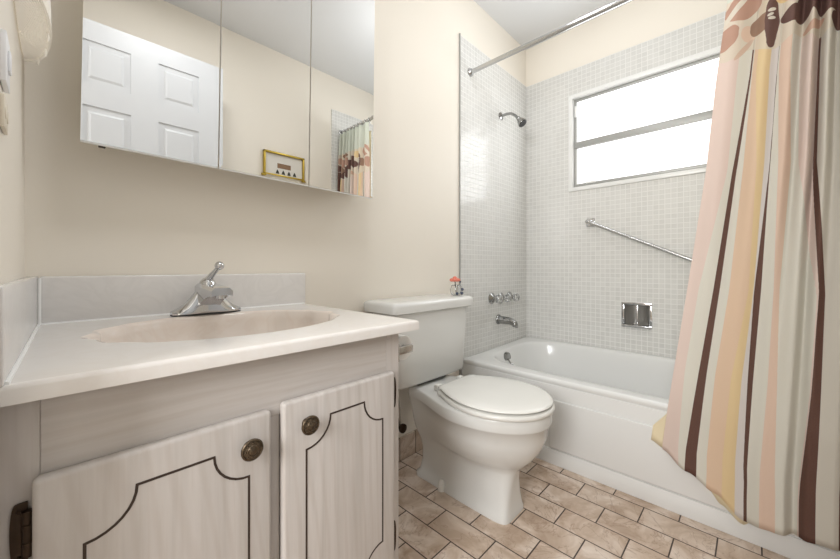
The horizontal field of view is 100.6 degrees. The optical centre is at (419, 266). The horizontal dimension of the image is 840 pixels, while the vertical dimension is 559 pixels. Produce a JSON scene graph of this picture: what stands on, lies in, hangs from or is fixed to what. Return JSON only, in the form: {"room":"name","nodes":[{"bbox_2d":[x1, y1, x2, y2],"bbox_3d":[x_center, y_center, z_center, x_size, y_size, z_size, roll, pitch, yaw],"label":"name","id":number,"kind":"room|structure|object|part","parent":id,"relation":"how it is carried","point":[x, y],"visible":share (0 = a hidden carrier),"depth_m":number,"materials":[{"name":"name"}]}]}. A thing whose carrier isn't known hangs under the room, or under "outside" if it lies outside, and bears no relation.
{"room":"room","nodes":[
{"label":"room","id":0,"kind":"room"},
{"bbox_2d":[0,0,24,284],"bbox_3d":[-0.364,-0.326,0.214,1.500,2.400,0.100,0,0,44],"label":"wall","id":1,"kind":"structure","parent":0,"point":[12,145],"depth_m":0.56,"materials":[{"name":"beige paint"}]},
{"bbox_2d":[0,93,8,134],"bbox_3d":[-0.524,-0.192,0.441,0.045,0.040,0.005,0,0,44],"label":"outlet plate","id":2,"kind":"object","parent":1,"relation":"attached to","point":[4,115],"visible":1,"depth_m":0.43,"materials":[{"name":"beige plastic"}]},
{"bbox_2d":[0,29,11,93],"bbox_3d":[-0.524,-0.259,0.443,0.048,0.062,0.008,0,0,44],"label":"switch plate","id":3,"kind":"object","parent":1,"relation":"attached to","point":[5,54],"visible":1,"depth_m":0.43,"materials":[{"name":"white plastic"}]},
{"bbox_2d":[14,0,51,64],"bbox_3d":[-0.705,-0.576,0.639,0.331,0.311,0.042,0,0,44],"label":"wall sconce","id":4,"kind":"object","parent":1,"relation":"attached to","point":[34,23],"visible":1,"depth_m":0.63,"materials":[{"name":"glass"}]},
{"bbox_2d":[25,0,525,437],"bbox_3d":[-0.099,-0.326,1.647,0.100,2.400,2.536,0,0,44],"label":"wall","id":5,"kind":"structure","parent":0,"point":[91,210],"depth_m":1.21,"materials":[{"name":"beige paint"}]},
{"bbox_2d":[40,273,304,322],"bbox_3d":[-0.628,0.074,1.005,0.022,0.107,0.633,0,0,44],"label":"backsplash","id":6,"kind":"structure","parent":5,"relation":"attached to","point":[63,298],"depth_m":0.90,"materials":[{"name":"stone"}]},
{"bbox_2d":[80,0,374,198],"bbox_3d":[-0.493,-0.645,1.083,0.109,0.762,0.798,0,-1,44],"label":"medicine cabinet","id":7,"kind":"object","parent":5,"relation":"attached to","point":[278,90],"visible":1,"depth_m":0.99,"materials":[{"name":"silver mirror"}]},
{"bbox_3d":[-0.644,-0.271,0.853,0.007,0.003,0.268,0,-1,44],"label":"door trim","id":8,"kind":"part","parent":7,"relation":"part of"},
{"bbox_3d":[-0.639,-0.651,0.857,0.007,0.758,0.268,0,-1,44],"label":"mirror door","id":9,"kind":"part","parent":7,"relation":"part of","materials":[{"name":"silver metal"}]},
{"bbox_3d":[-0.458,-0.267,1.046,0.007,0.003,0.263,0,-1,44],"label":"door trim","id":10,"kind":"part","parent":7,"relation":"part of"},
{"bbox_3d":[-0.454,-0.647,1.050,0.007,0.758,0.262,0,-1,44],"label":"mirror door","id":11,"kind":"part","parent":7,"relation":"part of","materials":[{"name":"silver metal"}]},
{"bbox_3d":[-0.274,-0.263,1.238,0.007,0.003,0.261,0,-1,44],"label":"door trim","id":12,"kind":"part","parent":7,"relation":"part of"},
{"bbox_3d":[-0.270,-0.643,1.242,0.007,0.758,0.260,0,-1,44],"label":"mirror door","id":13,"kind":"part","parent":7,"relation":"part of","materials":[{"name":"silver metal"}]},
{"bbox_2d":[398,389,406,432],"bbox_3d":[-0.088,0.608,1.528,0.078,0.256,0.077,0,0,44],"label":"shutoff valve","id":14,"kind":"object","parent":5,"relation":"attached to","point":[402,427],"visible":0.43,"depth_m":1.52,"materials":[{"name":"brown metal"}]},
{"bbox_2d":[398,429,422,461],"bbox_3d":[-0.324,0.822,1.332,0.011,0.104,1.570,0,0,44],"label":"baseboard","id":15,"kind":"structure","parent":5,"relation":"attached to","point":[410,443],"depth_m":1.61,"materials":[{"name":"stone"}]},
{"bbox_2d":[459,33,460,374],"bbox_3d":[0.217,-0.199,1.897,0.009,2.145,0.006,0,0,44],"label":"trim","id":16,"kind":"structure","parent":5,"relation":"attached to","point":[459,33],"depth_m":1.89,"materials":[{"name":"grey metal"}]},
{"bbox_2d":[461,36,525,357],"bbox_3d":[0.483,-0.194,2.176,0.007,2.135,0.766,0,0,44],"label":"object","id":17,"kind":"structure","parent":5,"relation":"attached to","point":[493,149],"depth_m":2.12,"materials":[{"name":"tile"}]},
{"bbox_2d":[488,293,502,303],"bbox_3d":[0.460,0.190,2.095,0.071,0.068,0.068,0,0,44],"label":"handle","id":18,"kind":"object","parent":5,"relation":"attached to","point":[492,298],"visible":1,"depth_m":2.09,"materials":[{"name":"silver metal"}]},
{"bbox_3d":[0.470,0.190,2.084,0.034,0.048,0.054,0,0,44],"label":"knob","id":19,"kind":"part","parent":18,"relation":"part of","materials":[{"name":"white plastic"}]},
{"bbox_2d":[498,292,511,302],"bbox_3d":[0.532,0.194,2.171,0.071,0.068,0.068,0,0,44],"label":"handle","id":20,"kind":"object","parent":5,"relation":"attached to","point":[507,298],"visible":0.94,"depth_m":2.15,"materials":[{"name":"silver metal"}]},
{"bbox_3d":[0.543,0.194,2.160,0.034,0.048,0.054,0,0,44],"label":"knob","id":21,"kind":"part","parent":20,"relation":"part of","materials":[{"name":"white plastic"}]},
{"bbox_2d":[496,314,517,327],"bbox_3d":[0.534,0.330,2.130,0.130,0.069,0.060,0,0,44],"label":"tub spout","id":22,"kind":"object","parent":5,"relation":"attached to","point":[500,319],"visible":1,"depth_m":2.12,"materials":[{"name":"silver metal"}]},
{"bbox_2d":[499,112,526,126],"bbox_3d":[0.570,-0.908,2.137,0.172,0.128,0.056,0,0,44],"label":"shower","id":23,"kind":"object","parent":5,"relation":"attached to","point":[521,121],"visible":1,"depth_m":2.11,"materials":[{"name":"silver metal"}]},
{"bbox_3d":[0.553,-0.928,2.154,0.124,0.060,0.017,0,0,44],"label":"arm","id":24,"kind":"part","parent":23,"relation":"part of","materials":[{"name":"silver metal"}]},
{"bbox_2d":[507,292,519,300],"bbox_3d":[0.605,0.194,2.246,0.071,0.068,0.068,0,0,44],"label":"handle","id":25,"kind":"object","parent":5,"relation":"attached to","point":[515,297],"visible":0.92,"depth_m":2.22,"materials":[{"name":"silver metal"}]},
{"bbox_3d":[0.616,0.194,2.236,0.034,0.048,0.054,0,0,44],"label":"knob","id":26,"kind":"part","parent":25,"relation":"part of","materials":[{"name":"white plastic"}]},
{"bbox_2d":[467,0,630,76],"bbox_3d":[0.817,-1.092,1.446,1.486,0.048,0.048,0,0,44],"label":"shower curtain rod","id":27,"kind":"object","parent":5,"relation":"attached to","point":[612,5],"visible":1,"depth_m":1.63,"materials":[{"name":"metal"}]},
{"bbox_2d":[662,0,839,550],"bbox_3d":[1.098,-0.138,1.084,0.558,1.867,0.157,0,0,44],"label":"shower curtain","id":28,"kind":"object","parent":27,"relation":"hanging from","point":[753,411],"visible":1,"depth_m":1.07,"materials":[{"name":"multicoloured fabric"}]},
{"bbox_2d":[450,285,461,294],"bbox_3d":[0.172,0.110,1.661,0.057,0.048,0.057,0,0,44],"label":"glass cup","id":29,"kind":"object","parent":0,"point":[455,289],"depth_m":1.64,"materials":[{"name":"white"}]},
{"bbox_2d":[474,0,632,49],"bbox_3d":[0.140,-1.566,0.379,2.200,0.080,4.036,0,0,44],"label":"ceiling","id":30,"kind":"structure","parent":0,"point":[525,21],"depth_m":2.10,"materials":[{"name":"white paint"}]},
{"bbox_2d":[398,449,789,558],"bbox_3d":[-0.041,0.914,0.551,1.700,0.080,4.036,0,0,44],"label":"floor","id":31,"kind":"structure","parent":0,"point":[565,514],"depth_m":1.17,"materials":[{"name":"tile"}]},
{"bbox_2d":[0,333,397,558],"bbox_3d":[-0.440,0.512,0.777,0.584,0.724,0.607,0,0,44],"label":"vanity cabinet","id":32,"kind":"object","parent":31,"relation":"on","point":[292,455],"visible":0.97,"depth_m":0.53,"materials":[{"name":"beige wood"}]},
{"bbox_3d":[-0.350,0.469,0.497,0.018,0.454,0.271,0,0,44],"label":"door","id":33,"kind":"part","parent":32,"relation":"part of","materials":[{"name":"white wood"}]},
{"bbox_2d":[0,273,418,406],"bbox_3d":[-0.433,0.141,0.803,0.582,0.239,0.654,0,0,44],"label":"countertop","id":34,"kind":"structure","parent":32,"relation":"on","point":[60,335],"depth_m":0.73,"materials":[{"name":"stone"}]},
{"bbox_2d":[170,261,240,316],"bbox_3d":[-0.548,0.056,0.923,0.154,0.142,0.166,0,0,44],"label":"sink faucet","id":35,"kind":"object","parent":34,"relation":"on","point":[209,297],"visible":1,"depth_m":0.92,"materials":[{"name":"metal"}]},
{"bbox_3d":[-0.564,0.021,0.941,0.085,0.071,0.041,0,0,38],"label":"lever handle","id":36,"kind":"part","parent":35,"relation":"part of","materials":[{"name":"silver metal"}]},
{"bbox_3d":[-0.543,0.085,0.918,0.138,0.081,0.054,0,0,44],"label":"spout","id":37,"kind":"part","parent":35,"relation":"part of","materials":[{"name":"silver metal"}]},
{"bbox_2d":[80,310,339,342],"bbox_3d":[-0.432,0.192,0.812,0.388,0.131,0.515,0,0,44],"label":"basin","id":38,"kind":"object","parent":34,"relation":"in","point":[243,323],"depth_m":0.90,"materials":[{"name":"ceramic"}]},
{"bbox_3d":[-0.269,0.205,0.610,0.018,0.110,0.535,0,0,44],"label":"rail","id":39,"kind":"part","parent":32,"relation":"part of","materials":[{"name":"white wood"}]},
{"bbox_3d":[-0.268,0.288,0.553,0.025,0.034,0.034,0,0,44],"label":"knob","id":40,"kind":"part","parent":32,"relation":"part of","materials":[{"name":"brown metal"}]},
{"bbox_3d":[-0.199,0.282,0.625,0.025,0.034,0.034,0,0,44],"label":"knob","id":41,"kind":"part","parent":32,"relation":"part of","materials":[{"name":"brown metal"}]},
{"bbox_3d":[-0.153,0.467,0.703,0.018,0.459,0.260,0,0,44],"label":"door","id":42,"kind":"part","parent":32,"relation":"part of","materials":[{"name":"white wood"}]},
{"bbox_2d":[398,343,412,361],"bbox_3d":[-0.091,0.204,0.906,0.168,0.044,0.062,0,0,44],"label":"toilet paper holder","id":43,"kind":"object","parent":32,"relation":"attached to","point":[408,348],"visible":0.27,"depth_m":0.85,"materials":[{"name":"metal"}]},
{"bbox_2d":[398,334,411,359],"bbox_3d":[-0.081,0.204,0.917,0.110,0.062,0.062,0,0,44],"label":"toilet paper roll","id":44,"kind":"object","parent":43,"relation":"on","point":[402,339],"visible":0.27,"depth_m":0.88,"materials":[{"name":"white paper"}]},
{"bbox_2d":[364,294,554,524],"bbox_3d":[0.178,0.504,1.366,0.673,0.740,0.506,0,0,44],"label":"toilet","id":45,"kind":"object","parent":31,"relation":"on","point":[477,433],"visible":0.94,"depth_m":1.28,"materials":[{"name":"white ceramic"}]},
{"bbox_3d":[0.011,0.157,1.526,0.208,0.046,0.506,0,0,44],"label":"tank lid","id":46,"kind":"part","parent":45,"relation":"part of","materials":[{"name":"white ceramic"}]},
{"bbox_3d":[0.012,0.328,1.534,0.180,0.300,0.454,0,0,44],"label":"tank","id":47,"kind":"part","parent":45,"relation":"part of","materials":[{"name":"white ceramic"}]},
{"bbox_2d":[450,276,463,294],"bbox_3d":[0.173,0.088,1.660,0.061,0.090,0.066,0,0,44],"label":"flower ornament","id":48,"kind":"object","parent":45,"relation":"on","point":[455,289],"visible":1,"depth_m":1.64,"materials":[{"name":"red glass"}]},
{"bbox_3d":[0.220,0.681,1.337,0.558,0.386,0.364,0,0,44],"label":"bowl","id":49,"kind":"part","parent":45,"relation":"part of","materials":[{"name":"white ceramic"}]},
{"bbox_3d":[0.281,0.478,1.278,0.403,0.017,0.356,0,0,44],"label":"seat","id":50,"kind":"part","parent":45,"relation":"part of","materials":[{"name":"white plastic"}]},
{"bbox_3d":[0.281,0.458,1.278,0.394,0.014,0.348,0,0,44],"label":"seat lid","id":51,"kind":"part","parent":45,"relation":"part of","materials":[{"name":"white plastic"}]},
{"bbox_2d":[461,337,839,558],"bbox_3d":[1.017,0.678,1.655,1.482,0.391,0.763,0,0,44],"label":"bathtub","id":52,"kind":"object","parent":31,"relation":"on","point":[608,403],"visible":0.57,"depth_m":1.43,"materials":[{"name":"white ceramic"}]},
{"bbox_3d":[0.527,0.544,2.068,0.055,0.075,0.074,0,0,44],"label":"overflow plate","id":53,"kind":"part","parent":52,"relation":"part of","materials":[{"name":"silver metal"}]},
{"bbox_2d":[463,337,675,411],"bbox_3d":[1.020,0.654,1.658,1.482,0.343,0.754,0,0,44],"label":"tub","id":54,"kind":"object","parent":52,"relation":"in","point":[577,377],"depth_m":1.88,"materials":[{"name":"white ceramic"}]},
{"bbox_3d":[0.917,0.693,1.230,0.939,0.214,0.011,0,0,44],"label":"apron panel","id":55,"kind":"part","parent":52,"relation":"part of","materials":[{"name":"white ceramic"}]},
{"bbox_2d":[526,0,726,323],"bbox_3d":[1.322,-0.326,1.972,1.500,2.400,0.100,0,0,44],"label":"wall","id":56,"kind":"structure","parent":0,"point":[633,23],"depth_m":2.07,"materials":[{"name":"beige paint"}]},
{"bbox_2d":[526,11,725,357],"bbox_3d":[1.285,-0.194,1.933,1.500,2.135,0.007,0,0,44],"label":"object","id":57,"kind":"structure","parent":56,"relation":"attached to","point":[579,276],"depth_m":2.10,"materials":[{"name":"tile"}]},
{"bbox_2d":[621,302,651,328],"bbox_3d":[1.237,0.273,1.989,0.150,0.142,0.076,0,0,44],"label":"soap dish","id":58,"kind":"object","parent":56,"relation":"attached to","point":[637,315],"visible":1,"depth_m":2.00,"materials":[{"name":"silver metal"}]},
{"bbox_2d":[585,218,691,261],"bbox_3d":[1.279,-0.109,1.890,0.736,0.382,0.062,0,0,44],"label":"grab bar","id":59,"kind":"object","parent":56,"relation":"attached to","point":[590,222],"visible":0.5,"depth_m":1.94,"materials":[{"name":"metal"}]},
{"bbox_2d":[569,46,720,191],"bbox_3d":[1.295,-0.787,1.952,0.890,0.613,0.066,0,0,44],"label":"window","id":60,"kind":"structure","parent":56,"relation":"in","point":[654,123],"depth_m":1.97,"materials":[{"name":"white glass"}]},
{"bbox_3d":[1.296,-0.775,1.953,0.830,0.038,0.030,0,0,44],"label":"meeting rail","id":61,"kind":"part","parent":60,"relation":"part of","materials":[{"name":"grey metal"}]},
{"bbox_3d":[1.302,-0.641,1.958,0.830,0.249,0.005,0,0,44],"label":"pane","id":62,"kind":"part","parent":60,"relation":"part of","materials":[{"name":"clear glass"}]},
{"bbox_3d":[1.302,-0.925,1.958,0.830,0.278,0.005,0,0,44],"label":"pane","id":63,"kind":"part","parent":60,"relation":"part of","materials":[{"name":"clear glass"}]},
{"bbox_3d":[1.243,-1.075,1.037,0.003,0.071,0.041,0,0,44],"label":"curtain hook","id":64,"kind":"object","parent":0,"visible":0},
{"bbox_2d":[651,414,747,524],"bbox_3d":[1.105,-0.104,1.125,0.589,1.844,0.139,0,0,44],"label":"curtain liner","id":65,"kind":"object","parent":64,"relation":"hanging from","point":[658,429],"visible":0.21,"depth_m":1.26,"materials":[{"name":"beige fabric"}]}
]}

